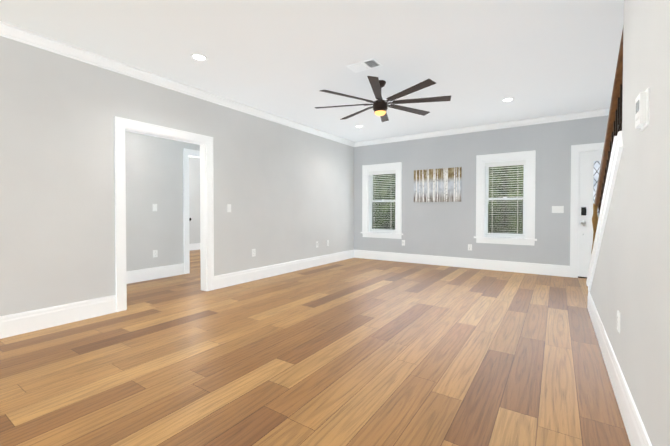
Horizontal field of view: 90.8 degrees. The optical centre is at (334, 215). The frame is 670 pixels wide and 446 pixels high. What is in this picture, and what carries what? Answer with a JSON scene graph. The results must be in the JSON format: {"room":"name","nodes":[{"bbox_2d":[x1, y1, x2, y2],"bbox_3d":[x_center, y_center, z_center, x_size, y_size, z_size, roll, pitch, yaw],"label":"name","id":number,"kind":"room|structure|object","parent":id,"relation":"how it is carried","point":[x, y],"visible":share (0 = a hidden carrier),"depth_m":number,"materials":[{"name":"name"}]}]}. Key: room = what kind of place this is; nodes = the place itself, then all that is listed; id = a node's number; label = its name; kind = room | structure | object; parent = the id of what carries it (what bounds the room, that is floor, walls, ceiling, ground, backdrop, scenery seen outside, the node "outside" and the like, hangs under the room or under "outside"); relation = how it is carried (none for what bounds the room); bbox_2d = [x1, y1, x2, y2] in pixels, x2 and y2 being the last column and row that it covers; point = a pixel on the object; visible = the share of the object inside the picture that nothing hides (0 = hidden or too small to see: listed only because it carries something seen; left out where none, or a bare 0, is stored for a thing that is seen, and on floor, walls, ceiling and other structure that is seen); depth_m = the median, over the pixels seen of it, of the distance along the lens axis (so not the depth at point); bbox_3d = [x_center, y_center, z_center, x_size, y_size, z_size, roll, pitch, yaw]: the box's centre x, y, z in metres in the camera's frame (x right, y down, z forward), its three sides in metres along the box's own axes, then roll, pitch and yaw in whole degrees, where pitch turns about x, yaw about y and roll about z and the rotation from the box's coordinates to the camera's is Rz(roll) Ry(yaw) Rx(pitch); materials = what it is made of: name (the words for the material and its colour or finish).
{"room":"living room","nodes":[
{"label":"living room","id":0,"kind":"room"},
{"bbox_2d":[125,131,199,270],"bbox_3d":[-3.375,-0.311,4.535,0.120,2.640,9.380,1,1,34],"label":"wall","id":1,"kind":"structure","parent":0,"point":[154,169],"depth_m":5.20,"materials":[{"name":"paint"}]},
{"bbox_2d":[153,250,157,257],"bbox_3d":[-2.842,0.599,5.227,0.009,0.115,0.070,1,1,34],"label":"outlet","id":2,"kind":"object","parent":1,"relation":"attached to","point":[155,253],"visible":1,"depth_m":5.23,"materials":[{"name":"white plastic"}]},
{"bbox_2d":[183,148,199,273],"bbox_3d":[-2.344,-0.083,6.075,0.170,2.139,1.018,1,1,34],"label":"door frame","id":3,"kind":"structure","parent":1,"relation":"attached to","point":[187,153],"depth_m":5.65,"materials":[{"name":"white wood"}]},
{"bbox_2d":[0,36,353,315],"bbox_3d":[-2.229,-0.300,3.766,0.120,2.640,9.380,1,1,34],"label":"wall","id":4,"kind":"structure","parent":0,"point":[286,192],"depth_m":3.40,"materials":[{"name":"paint"}]},
{"bbox_2d":[114,116,213,311],"bbox_3d":[-2.051,-0.021,4.036,0.170,2.074,1.198,1,1,34],"label":"door frame","id":5,"kind":"structure","parent":4,"relation":"attached to","point":[123,125],"depth_m":3.90,"materials":[{"name":"white wood"}]},
{"bbox_2d":[0,21,355,146],"bbox_3d":[-2.150,-1.572,3.694,0.072,0.094,9.380,1,1,34],"label":"crown molding","id":6,"kind":"structure","parent":4,"relation":"attached to","point":[15,33],"depth_m":3.65,"materials":[{"name":"white wood"}]},
{"bbox_2d":[227,204,230,211],"bbox_3d":[-1.511,-0.109,4.720,0.014,0.115,0.070,1,1,34],"label":"light switch","id":7,"kind":"object","parent":4,"relation":"attached to","point":[228,207],"visible":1,"depth_m":4.71,"materials":[{"name":"white plastic"}]},
{"bbox_2d":[0,243,651,445],"bbox_3d":[-1.806,0.932,3.500,9.660,0.185,9.380,1,1,34],"label":"baseboard","id":8,"kind":"structure","parent":4,"relation":"attached to","point":[36,320],"depth_m":3.50,"materials":[{"name":"white wood"}]},
{"bbox_2d":[189,157,199,243],"bbox_3d":[-5.866,-0.335,6.207,0.120,2.640,9.380,1,1,34],"label":"wall","id":9,"kind":"structure","parent":0,"point":[194,199],"depth_m":9.08,"materials":[{"name":"paint"}]},
{"bbox_2d":[0,0,623,141],"bbox_3d":[-1.806,-1.676,3.462,10.260,0.120,9.980,1,1,34],"label":"ceiling","id":10,"kind":"structure","parent":0,"point":[477,61],"depth_m":3.20,"materials":[{"name":"paint"}]},
{"bbox_2d":[190,53,207,60],"bbox_3d":[-1.382,-1.610,3.359,0.168,0.008,0.168,1,1,34],"label":"recessed light","id":11,"kind":"object","parent":10,"relation":"in","point":[198,57],"visible":0.98,"depth_m":3.35,"materials":[{"name":"white"}]},
{"bbox_2d":[346,58,382,72],"bbox_3d":[0.316,-1.610,3.556,0.340,0.014,0.200,1,1,34],"label":"ceiling vent","id":12,"kind":"object","parent":10,"relation":"in","point":[365,65],"visible":1,"depth_m":3.54,"materials":[{"name":"white metal"}]},
{"bbox_2d":[315,76,450,121],"bbox_3d":[0.550,-1.421,4.016,1.560,0.405,1.560,1,1,34],"label":"ceiling fan","id":13,"kind":"object","parent":10,"relation":"hanging from","point":[380,106],"visible":1,"depth_m":3.91,"materials":[{"name":"brown metal"}]},
{"bbox_2d":[501,98,514,101],"bbox_3d":[2.430,-1.629,4.642,0.168,0.008,0.168,1,1,34],"label":"recessed light","id":14,"kind":"object","parent":10,"relation":"in","point":[507,99],"visible":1,"depth_m":4.63,"materials":[{"name":"white"}]},
{"bbox_2d":[0,250,630,445],"bbox_3d":[-1.806,1.084,3.502,10.260,0.120,9.980,1,1,34],"label":"floor","id":15,"kind":"structure","parent":0,"point":[359,352],"depth_m":2.28,"materials":[{"name":"brown wood"}]},
{"bbox_2d":[591,30,622,254],"bbox_3d":[2.261,-0.154,1.842,1.068,2.404,3.628,1,1,34],"label":"staircase","id":16,"kind":"structure","parent":15,"relation":"on","point":[614,126],"depth_m":2.64,"materials":[{"name":"brown wood"}]},
{"bbox_2d":[354,115,608,265],"bbox_3d":[0.853,-0.353,7.442,9.900,2.640,0.160,1,1,34],"label":"wall","id":17,"kind":"structure","parent":0,"point":[447,229],"depth_m":6.20,"materials":[{"name":"paint"}]},
{"bbox_2d":[361,162,402,238],"bbox_3d":[1.050,-0.326,7.277,1.000,1.620,0.205,1,1,34],"label":"window","id":18,"kind":"structure","parent":17,"relation":"in","point":[367,197],"depth_m":7.31,"materials":[{"name":"white wood"}]},
{"bbox_2d":[369,170,395,230],"bbox_3d":[1.042,-0.329,7.266,0.648,1.320,0.068,1,1,34],"label":"window blind","id":19,"kind":"object","parent":18,"relation":"attached to","point":[381,173],"visible":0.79,"depth_m":7.23,"materials":[{"name":"white plastic"}]},
{"bbox_2d":[414,167,461,201],"bbox_3d":[2.014,-0.602,6.542,0.934,0.656,0.033,1,1,34],"label":"picture","id":20,"kind":"object","parent":17,"relation":"attached to","point":[438,185],"visible":0.94,"depth_m":6.51,"materials":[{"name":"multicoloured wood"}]},
{"bbox_2d":[356,108,609,146],"bbox_3d":[2.606,-1.607,6.107,5.100,0.094,0.072,1,1,34],"label":"crown molding","id":21,"kind":"structure","parent":17,"relation":"attached to","point":[600,112],"depth_m":5.90,"materials":[{"name":"white wood"}]},
{"bbox_2d":[474,150,536,245],"bbox_3d":[3.051,-0.306,5.934,1.000,1.620,0.205,1,1,34],"label":"window","id":22,"kind":"structure","parent":17,"relation":"in","point":[528,202],"depth_m":5.92,"materials":[{"name":"white wood"}]},
{"bbox_2d":[485,160,525,235],"bbox_3d":[3.043,-0.309,5.923,0.648,1.320,0.068,1,1,34],"label":"window blind","id":23,"kind":"object","parent":22,"relation":"attached to","point":[506,163],"visible":0.96,"depth_m":5.91,"materials":[{"name":"white plastic"}]},
{"bbox_2d":[552,206,563,212],"bbox_3d":[3.673,-0.104,5.448,0.162,0.115,0.014,1,1,34],"label":"light switch","id":24,"kind":"object","parent":17,"relation":"attached to","point":[557,209],"visible":1,"depth_m":5.44,"materials":[{"name":"white plastic"}]},
{"bbox_2d":[570,142,603,278],"bbox_3d":[4.316,-0.066,5.106,1.108,2.134,0.185,1,1,34],"label":"door frame","id":25,"kind":"structure","parent":17,"relation":"attached to","point":[574,208],"depth_m":5.31,"materials":[{"name":"white painted wood"}]},
{"bbox_2d":[578,150,602,276],"bbox_3d":[4.290,-0.021,5.064,0.888,2.000,0.113,1,1,34],"label":"front door","id":26,"kind":"structure","parent":17,"relation":"in","point":[589,165],"depth_m":5.26,"materials":[{"name":"white wood"}]},
{"bbox_2d":[590,0,669,445],"bbox_3d":[0.792,-0.253,0.516,0.120,2.640,7.350,1,1,34],"label":"wall","id":27,"kind":"structure","parent":0,"point":[631,281],"depth_m":1.41,"materials":[{"name":"paint"}]},
{"bbox_2d":[586,131,622,292],"bbox_3d":[2.263,0.266,2.730,0.172,1.539,2.141,1,1,34],"label":"trim","id":28,"kind":"structure","parent":27,"relation":"attached to","point":[616,153],"depth_m":2.32,"materials":[{"name":"white wood"}]},
{"bbox_2d":[617,310,619,332],"bbox_3d":[1.655,0.617,1.931,0.009,0.115,0.070,1,1,34],"label":"electrical outlet","id":29,"kind":"object","parent":27,"relation":"attached to","point":[618,320],"visible":0.98,"depth_m":1.91,"materials":[{"name":"white plastic"}]},
{"bbox_2d":[635,88,648,130],"bbox_3d":[1.296,-0.446,1.397,0.028,0.150,0.124,1,1,34],"label":"thermostat","id":30,"kind":"object","parent":27,"relation":"attached to","point":[642,110],"visible":1,"depth_m":1.36,"materials":[{"name":"white plastic"}]},
{"label":"outside","id":31,"kind":"structure","parent":0,"visible":0},
{"bbox_2d":[372,165,523,233],"bbox_3d":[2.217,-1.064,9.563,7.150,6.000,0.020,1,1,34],"label":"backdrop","id":32,"kind":"structure","parent":31,"point":[495,229],"depth_m":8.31,"materials":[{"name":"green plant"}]}
]}

